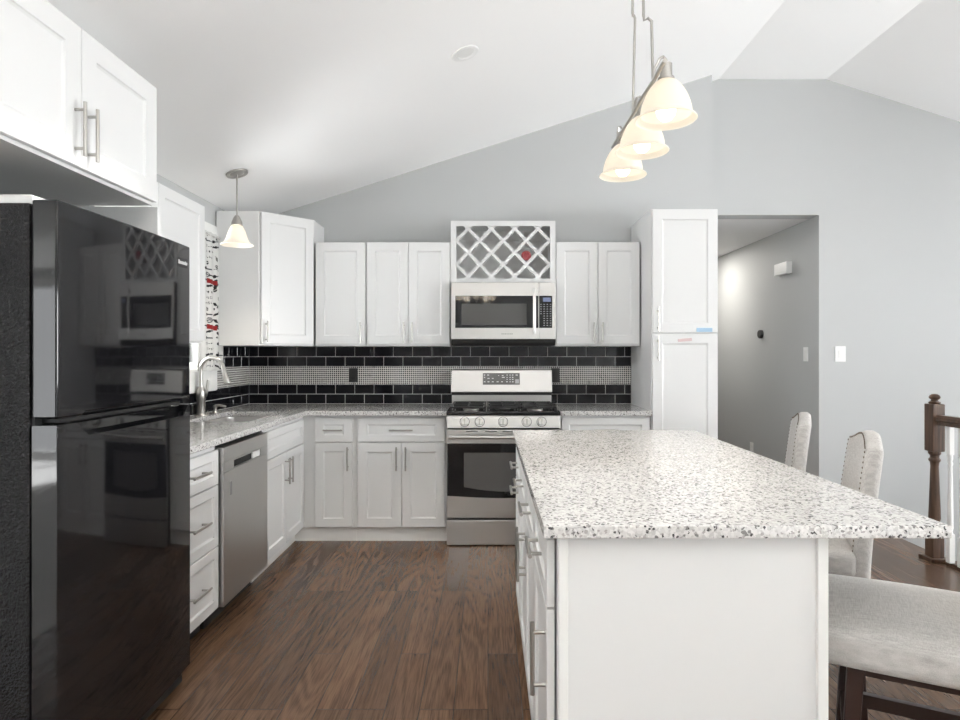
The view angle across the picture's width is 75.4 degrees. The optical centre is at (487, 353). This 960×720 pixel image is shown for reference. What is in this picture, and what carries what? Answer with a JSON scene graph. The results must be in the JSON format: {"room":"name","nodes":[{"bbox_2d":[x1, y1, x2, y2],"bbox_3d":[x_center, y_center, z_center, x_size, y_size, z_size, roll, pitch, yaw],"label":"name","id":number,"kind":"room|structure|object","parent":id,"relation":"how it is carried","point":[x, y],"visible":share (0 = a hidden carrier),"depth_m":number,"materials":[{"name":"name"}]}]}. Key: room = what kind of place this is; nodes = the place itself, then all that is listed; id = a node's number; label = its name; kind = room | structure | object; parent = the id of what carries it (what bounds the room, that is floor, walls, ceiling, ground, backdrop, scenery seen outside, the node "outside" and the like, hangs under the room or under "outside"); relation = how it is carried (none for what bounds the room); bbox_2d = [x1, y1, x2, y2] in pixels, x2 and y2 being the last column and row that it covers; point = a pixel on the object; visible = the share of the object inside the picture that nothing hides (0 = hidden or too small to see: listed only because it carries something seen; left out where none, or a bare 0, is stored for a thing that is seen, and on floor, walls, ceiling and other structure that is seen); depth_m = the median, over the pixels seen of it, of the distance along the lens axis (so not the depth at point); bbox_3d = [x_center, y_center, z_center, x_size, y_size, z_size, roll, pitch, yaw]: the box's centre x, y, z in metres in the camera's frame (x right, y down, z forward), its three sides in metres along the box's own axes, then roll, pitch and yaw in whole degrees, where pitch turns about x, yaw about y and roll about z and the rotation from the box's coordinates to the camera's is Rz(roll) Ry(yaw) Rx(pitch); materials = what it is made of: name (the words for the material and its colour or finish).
{"room":"kitchen","nodes":[
{"label":"kitchen","id":0,"kind":"room"},
{"bbox_2d":[157,174,247,412],"bbox_3d":[-1.985,0.138,2.925,0.150,2.356,4.050,0,0,0],"label":"wall","id":1,"kind":"structure","parent":0,"point":[210,209],"depth_m":4.10,"materials":[{"name":"grey paint"}]},
{"bbox_2d":[0,0,156,205],"bbox_3d":[-1.590,-0.822,2.003,0.632,0.468,0.917,0,0,0],"label":"upper cabinet","id":2,"kind":"object","parent":1,"relation":"attached to","point":[78,124],"visible":0.98,"depth_m":2.00,"materials":[{"name":"white paint"}]},
{"bbox_2d":[77,182,204,342],"bbox_3d":[-1.724,-0.443,2.979,0.364,0.766,0.974,0,0,0],"label":"upper cabinet","id":3,"kind":"object","parent":1,"relation":"attached to","point":[182,219],"visible":0.23,"depth_m":3.31,"materials":[{"name":"white paint"}]},
{"bbox_2d":[189,222,217,393],"bbox_3d":[-1.953,-0.319,3.913,0.124,1.140,0.885,0,0,0],"label":"window","id":4,"kind":"structure","parent":1,"relation":"in","point":[211,375],"depth_m":4.18,"materials":[{"name":"white paint"}]},
{"bbox_2d":[197,230,222,370],"bbox_3d":[-1.884,-0.356,3.945,0.020,0.935,0.911,0,0,0],"label":"window curtain","id":5,"kind":"object","parent":4,"relation":"hanging from","point":[210,346],"visible":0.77,"depth_m":4.21,"materials":[{"name":"fabric"}]},
{"bbox_2d":[171,346,248,415],"bbox_3d":[-1.906,0.169,3.718,0.008,0.454,2.452,0,0,0],"label":"tile backsplash","id":6,"kind":"structure","parent":1,"relation":"attached to","point":[235,358],"depth_m":4.61,"materials":[{"name":"black tile"}]},
{"bbox_2d":[248,75,711,346],"bbox_3d":[-0.138,-0.455,5.106,3.845,3.541,0.313,0,0,0],"label":"wall","id":7,"kind":"structure","parent":0,"point":[552,173],"depth_m":4.95,"materials":[{"name":"grey paint"}]},
{"bbox_2d":[216,211,323,345],"bbox_3d":[-1.600,-0.531,4.636,0.601,0.942,0.608,0,0,0],"label":"upper cabinet","id":8,"kind":"object","parent":7,"relation":"attached to","point":[267,289],"visible":0.99,"depth_m":4.38,"materials":[{"name":"white paint"}]},
{"bbox_2d":[316,242,366,345],"bbox_3d":[-1.097,-0.447,4.760,0.378,0.774,0.362,0,0,0],"label":"upper cabinet","id":9,"kind":"object","parent":7,"relation":"attached to","point":[341,267],"visible":0.97,"depth_m":4.62,"materials":[{"name":"white paint"}]},
{"bbox_2d":[367,242,451,345],"bbox_3d":[-0.593,-0.447,4.760,0.628,0.774,0.362,0,0,0],"label":"upper cabinet","id":10,"kind":"object","parent":7,"relation":"attached to","point":[409,283],"visible":0.98,"depth_m":4.62,"materials":[{"name":"white paint"}]},
{"bbox_2d":[249,347,630,403],"bbox_3d":[-0.381,0.169,4.946,3.040,0.454,0.008,0,0,0],"label":"tile backsplash","id":11,"kind":"structure","parent":7,"relation":"attached to","point":[277,375],"depth_m":4.94,"materials":[{"name":"black tile"}]},
{"bbox_2d":[349,368,357,382],"bbox_3d":[-1.071,0.170,4.938,0.070,0.115,0.008,0,0,0],"label":"wall outlet","id":12,"kind":"object","parent":11,"relation":"attached to","point":[353,372],"visible":1,"depth_m":4.94,"materials":[{"name":"black plastic"}]},
{"bbox_2d":[551,368,559,382],"bbox_3d":[0.535,0.170,4.938,0.070,0.115,0.008,0,0,0],"label":"wall outlet","id":13,"kind":"object","parent":11,"relation":"attached to","point":[555,371],"visible":0.89,"depth_m":4.94,"materials":[{"name":"black plastic"}]},
{"bbox_2d":[451,282,555,345],"bbox_3d":[0.113,-0.293,4.700,0.764,0.462,0.480,0,0,0],"label":"microwave","id":14,"kind":"object","parent":7,"relation":"attached to","point":[482,313],"visible":1,"depth_m":4.52,"materials":[{"name":"silver metal"}]},
{"bbox_2d":[451,221,554,282],"bbox_3d":[0.112,-0.760,4.780,0.778,0.460,0.331,0,0,0],"label":"wine rack","id":15,"kind":"object","parent":14,"relation":"on","point":[481,251],"visible":0.98,"depth_m":4.63,"materials":[{"name":"white paint"}]},
{"bbox_2d":[521,251,530,261],"bbox_3d":[0.286,-0.736,4.783,0.075,0.075,0.286,0,0,0],"label":"wine bottle","id":16,"kind":"object","parent":15,"relation":"in","point":[526,255],"visible":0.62,"depth_m":4.64,"materials":[{"name":"red glass"}]},
{"bbox_2d":[451,339,555,344],"bbox_3d":[0.113,-0.086,4.537,0.760,0.045,0.025,0,0,0],"label":"vent hood","id":17,"kind":"object","parent":14,"relation":"attached to","point":[453,341],"depth_m":4.53,"materials":[{"name":"black metal"}]},
{"bbox_2d":[555,242,639,345],"bbox_3d":[0.818,-0.447,4.760,0.630,0.774,0.362,0,0,0],"label":"upper cabinet","id":18,"kind":"object","parent":7,"relation":"attached to","point":[598,283],"visible":0.97,"depth_m":4.62,"materials":[{"name":"white paint"}]},
{"bbox_2d":[47,0,959,213],"bbox_3d":[0.200,-1.721,0.457,13.100,1.483,9.613,0,0,0],"label":"ceiling","id":19,"kind":"structure","parent":0,"point":[317,100],"depth_m":3.69,"materials":[{"name":"white paint"}]},
{"bbox_2d":[220,168,252,247],"bbox_3d":[-1.587,-0.925,3.925,0.198,0.479,0.198,0,0,0],"label":"pendant","id":20,"kind":"object","parent":19,"relation":"hanging from","point":[236,237],"visible":1,"depth_m":3.90,"materials":[{"name":"white glass"}]},
{"bbox_2d":[231,215,242,225],"bbox_3d":[-1.587,-0.846,3.925,0.068,0.063,0.068,0,0,0],"label":"socket","id":21,"kind":"object","parent":20,"relation":"attached to","point":[236,221],"depth_m":3.90,"materials":[{"name":"silver metal"}]},
{"bbox_2d":[452,45,478,61],"bbox_3d":[-0.123,-1.611,3.330,0.145,0.051,0.152,0,0,0],"label":"recessed light","id":22,"kind":"object","parent":19,"relation":"in","point":[464,53],"visible":1,"depth_m":3.33,"materials":[{"name":"white plastic"}]},
{"bbox_2d":[599,0,697,181],"bbox_3d":[0.639,-1.349,2.575,0.234,1.037,0.890,0,0,0],"label":"pendant","id":23,"kind":"object","parent":19,"relation":"hanging from","point":[666,105],"visible":1,"depth_m":2.46,"materials":[{"name":"white glass"}]},
{"bbox_2d":[635,102,642,116],"bbox_3d":[0.640,-1.013,2.580,0.060,0.062,0.060,0,0,0],"label":"socket","id":24,"kind":"object","parent":23,"relation":"attached to","point":[638,111],"depth_m":2.56,"materials":[{"name":"silver metal"}]},
{"bbox_2d":[658,62,674,79],"bbox_3d":[0.648,-1.025,2.260,0.060,0.062,0.060,0,0,0],"label":"socket","id":25,"kind":"object","parent":23,"relation":"attached to","point":[666,73],"depth_m":2.24,"materials":[{"name":"silver metal"}]},
{"bbox_2d":[146,538,959,719],"bbox_3d":[0.750,1.376,3.800,5.700,0.120,10.800,0,0,0],"label":"floor","id":26,"kind":"structure","parent":0,"point":[329,630],"depth_m":2.83,"materials":[{"name":"brown wood"}]},
{"bbox_2d":[0,195,189,719],"bbox_3d":[-1.534,0.436,2.080,0.732,1.760,0.760,0,0,0],"label":"refrigerator","id":27,"kind":"object","parent":26,"relation":"on","point":[95,444],"visible":1,"depth_m":1.83,"materials":[{"name":"black metal"}]},
{"bbox_2d":[80,207,159,235],"bbox_3d":[-1.609,0.366,2.477,0.594,1.900,0.022,0,0,0],"label":"panel","id":28,"kind":"object","parent":26,"relation":"on","point":[145,218],"visible":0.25,"depth_m":2.47,"materials":[{"name":"white paint"}]},
{"bbox_2d":[190,446,217,639],"bbox_3d":[-1.574,0.872,2.723,0.663,0.888,0.461,0,0,0],"label":"base cabinet","id":29,"kind":"object","parent":26,"relation":"on","point":[204,463],"visible":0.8,"depth_m":2.80,"materials":[{"name":"white paint"}]},
{"bbox_2d":[190,404,451,453],"bbox_3d":[-1.097,0.412,3.719,1.620,0.032,2.456,0,0,0],"label":"countertop","id":30,"kind":"structure","parent":29,"relation":"on","point":[204,435],"depth_m":4.27,"materials":[{"name":"stone"}]},
{"bbox_2d":[196,356,230,415],"bbox_3d":[-1.775,0.204,4.011,0.220,0.383,0.113,0,0,24],"label":"kitchen faucet","id":31,"kind":"object","parent":30,"relation":"on","point":[201,392],"visible":1,"depth_m":4.00,"materials":[{"name":"silver metal"}]},
{"bbox_2d":[212,404,225,412],"bbox_3d":[-1.804,0.366,4.170,0.097,0.060,0.042,0,0,0],"label":"soap dispenser","id":32,"kind":"object","parent":30,"relation":"on","point":[216,405],"visible":1,"depth_m":4.16,"materials":[{"name":"silver metal"}]},
{"bbox_2d":[206,416,267,421],"bbox_3d":[-1.595,0.542,3.945,0.414,0.227,0.674,0,0,0],"label":"sink","id":33,"kind":"object","parent":30,"relation":"in","point":[230,418],"visible":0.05,"depth_m":4.26,"materials":[{"name":"silver metal"}]},
{"bbox_2d":[200,431,266,628],"bbox_3d":[-1.576,0.880,3.261,0.629,0.872,0.603,0,0,0],"label":"dishwasher","id":34,"kind":"object","parent":26,"relation":"on","point":[242,462],"visible":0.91,"depth_m":3.17,"materials":[{"name":"silver metal"}]},
{"bbox_2d":[250,417,303,582],"bbox_3d":[-1.574,0.872,3.995,0.663,0.888,0.850,0,0,0],"label":"base cabinet","id":35,"kind":"object","parent":26,"relation":"on","point":[285,441],"visible":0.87,"depth_m":3.91,"materials":[{"name":"white paint"}]},
{"bbox_2d":[295,416,356,540],"bbox_3d":[-1.143,0.872,4.620,0.434,0.888,0.651,0,0,0],"label":"base cabinet","id":36,"kind":"object","parent":26,"relation":"on","point":[329,441],"visible":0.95,"depth_m":4.34,"materials":[{"name":"white paint"}]},
{"bbox_2d":[356,416,447,540],"bbox_3d":[-0.607,0.872,4.620,0.637,0.888,0.651,0,0,0],"label":"base cabinet","id":37,"kind":"object","parent":26,"relation":"on","point":[401,461],"visible":0.95,"depth_m":4.34,"materials":[{"name":"white paint"}]},
{"bbox_2d":[446,369,560,544],"bbox_3d":[0.106,0.718,4.564,0.784,1.196,0.754,0,0,0],"label":"gas range","id":38,"kind":"object","parent":26,"relation":"on","point":[485,410],"visible":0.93,"depth_m":4.25,"materials":[{"name":"silver metal"}]},
{"bbox_2d":[446,405,560,414],"bbox_3d":[0.106,0.407,4.527,0.784,0.027,0.545,0,0,0],"label":"cooktop","id":39,"kind":"object","parent":38,"relation":"in","point":[455,410],"depth_m":4.28,"materials":[{"name":"black metal"}]},
{"bbox_2d":[559,416,649,429],"bbox_3d":[0.820,0.872,4.620,0.636,0.888,0.651,0,0,0],"label":"base cabinet","id":40,"kind":"object","parent":26,"relation":"on","point":[566,422],"visible":0.11,"depth_m":4.33,"materials":[{"name":"white paint"}]},
{"bbox_2d":[554,404,651,415],"bbox_3d":[0.820,0.412,4.623,0.639,0.032,0.647,0,0,0],"label":"countertop","id":41,"kind":"structure","parent":40,"relation":"on","point":[565,409],"depth_m":4.35,"materials":[{"name":"stone"}]},
{"bbox_2d":[509,448,827,719],"bbox_3d":[0.455,0.872,2.319,0.702,0.888,1.702,0,0,0],"label":"kitchen island","id":42,"kind":"object","parent":26,"relation":"on","point":[611,628],"visible":0.85,"depth_m":1.48,"materials":[{"name":"white paint"}]},
{"bbox_2d":[513,430,951,537],"bbox_3d":[0.599,0.411,2.333,0.942,0.030,1.806,0,0,0],"label":"island countertop","id":43,"kind":"structure","parent":42,"relation":"on","point":[581,483],"depth_m":1.76,"materials":[{"name":"stone"}]},
{"bbox_2d":[631,209,717,438],"bbox_3d":[1.373,0.151,4.617,0.465,2.330,0.658,0,0,0],"label":"pantry cabinet","id":44,"kind":"object","parent":26,"relation":"on","point":[674,380],"visible":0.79,"depth_m":4.33,"materials":[{"name":"white paint"}]},
{"bbox_2d":[678,338,691,341],"bbox_3d":[1.371,-0.098,4.323,0.098,0.028,0.004,0,0,0],"label":"sticker","id":45,"kind":"object","parent":44,"relation":"attached to","point":[685,339],"visible":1,"depth_m":4.32,"materials":[{"name":"pink"}]},
{"bbox_2d":[697,328,711,331],"bbox_3d":[1.506,-0.168,4.323,0.109,0.028,0.004,0,0,0],"label":"sticker","id":46,"kind":"object","parent":44,"relation":"attached to","point":[698,329],"visible":1,"depth_m":4.32,"materials":[{"name":"blue paper"}]},
{"bbox_2d":[784,412,811,471],"bbox_3d":[1.332,0.803,3.181,0.572,1.026,0.470,0,0,22],"label":"counter stool","id":47,"kind":"object","parent":26,"relation":"on","point":[800,425],"visible":0.25,"depth_m":2.92,"materials":[{"name":"beige fabric"}]},
{"bbox_2d":[828,430,883,719],"bbox_3d":[1.197,0.803,2.431,0.572,1.026,0.470,0,0,22],"label":"counter stool","id":48,"kind":"object","parent":26,"relation":"on","point":[862,470],"visible":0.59,"depth_m":2.17,"materials":[{"name":"beige fabric"}]},
{"bbox_2d":[828,574,959,719],"bbox_3d":[1.180,0.803,1.651,0.572,1.026,0.470,0,0,28],"label":"counter stool","id":49,"kind":"object","parent":26,"relation":"on","point":[907,634],"visible":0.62,"depth_m":1.57,"materials":[{"name":"fabric"}]},
{"bbox_2d":[918,394,959,569],"bbox_3d":[2.894,0.785,2.960,0.154,1.062,2.148,0,0,-1],"label":"stair railing","id":50,"kind":"object","parent":26,"relation":"on","point":[935,419],"visible":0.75,"depth_m":3.93,"materials":[{"name":"brown wood"}]},
{"bbox_2d":[718,219,807,256],"bbox_3d":[2.250,-1.194,7.231,1.230,0.100,3.937,0,0,0],"label":"ceiling","id":51,"kind":"structure","parent":0,"point":[733,234],"depth_m":5.75,"materials":[{"name":"white paint"}]},
{"bbox_2d":[717,219,809,472],"bbox_3d":[2.795,0.086,7.231,0.140,2.460,3.937,0,0,0],"label":"wall","id":52,"kind":"structure","parent":0,"point":[763,383],"depth_m":6.10,"materials":[{"name":"grey paint"}]},
{"bbox_2d":[757,330,763,337],"bbox_3d":[2.709,-0.197,6.180,0.031,0.084,0.084,0,0,0],"label":"thermostat","id":53,"kind":"object","parent":52,"relation":"attached to","point":[760,333],"visible":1,"depth_m":6.16,"materials":[{"name":"black plastic"}]},
{"bbox_2d":[774,261,791,275],"bbox_3d":[2.697,-0.778,5.680,0.056,0.108,0.240,0,0,0],"label":"door chime","id":54,"kind":"object","parent":52,"relation":"attached to","point":[784,268],"visible":1,"depth_m":5.63,"materials":[{"name":"white plastic"}]},
{"bbox_2d":[803,347,807,360],"bbox_3d":[2.720,0.002,5.320,0.010,0.122,0.075,0,0,0],"label":"wall switch","id":55,"kind":"object","parent":52,"relation":"attached to","point":[805,349],"visible":1,"depth_m":5.31,"materials":[{"name":"white plastic"}]},
{"bbox_2d":[712,79,959,560],"bbox_3d":[4.192,0.327,5.188,4.815,5.178,0.150,0,0,0],"label":"wall","id":56,"kind":"structure","parent":0,"point":[876,179],"depth_m":5.11,"materials":[{"name":"grey paint"}]},
{"bbox_2d":[835,346,845,361],"bbox_3d":[2.899,0.000,5.108,0.088,0.128,0.010,0,0,0],"label":"wall switch","id":57,"kind":"object","parent":56,"relation":"attached to","point":[840,351],"visible":1,"depth_m":5.11,"materials":[{"name":"white plastic"}]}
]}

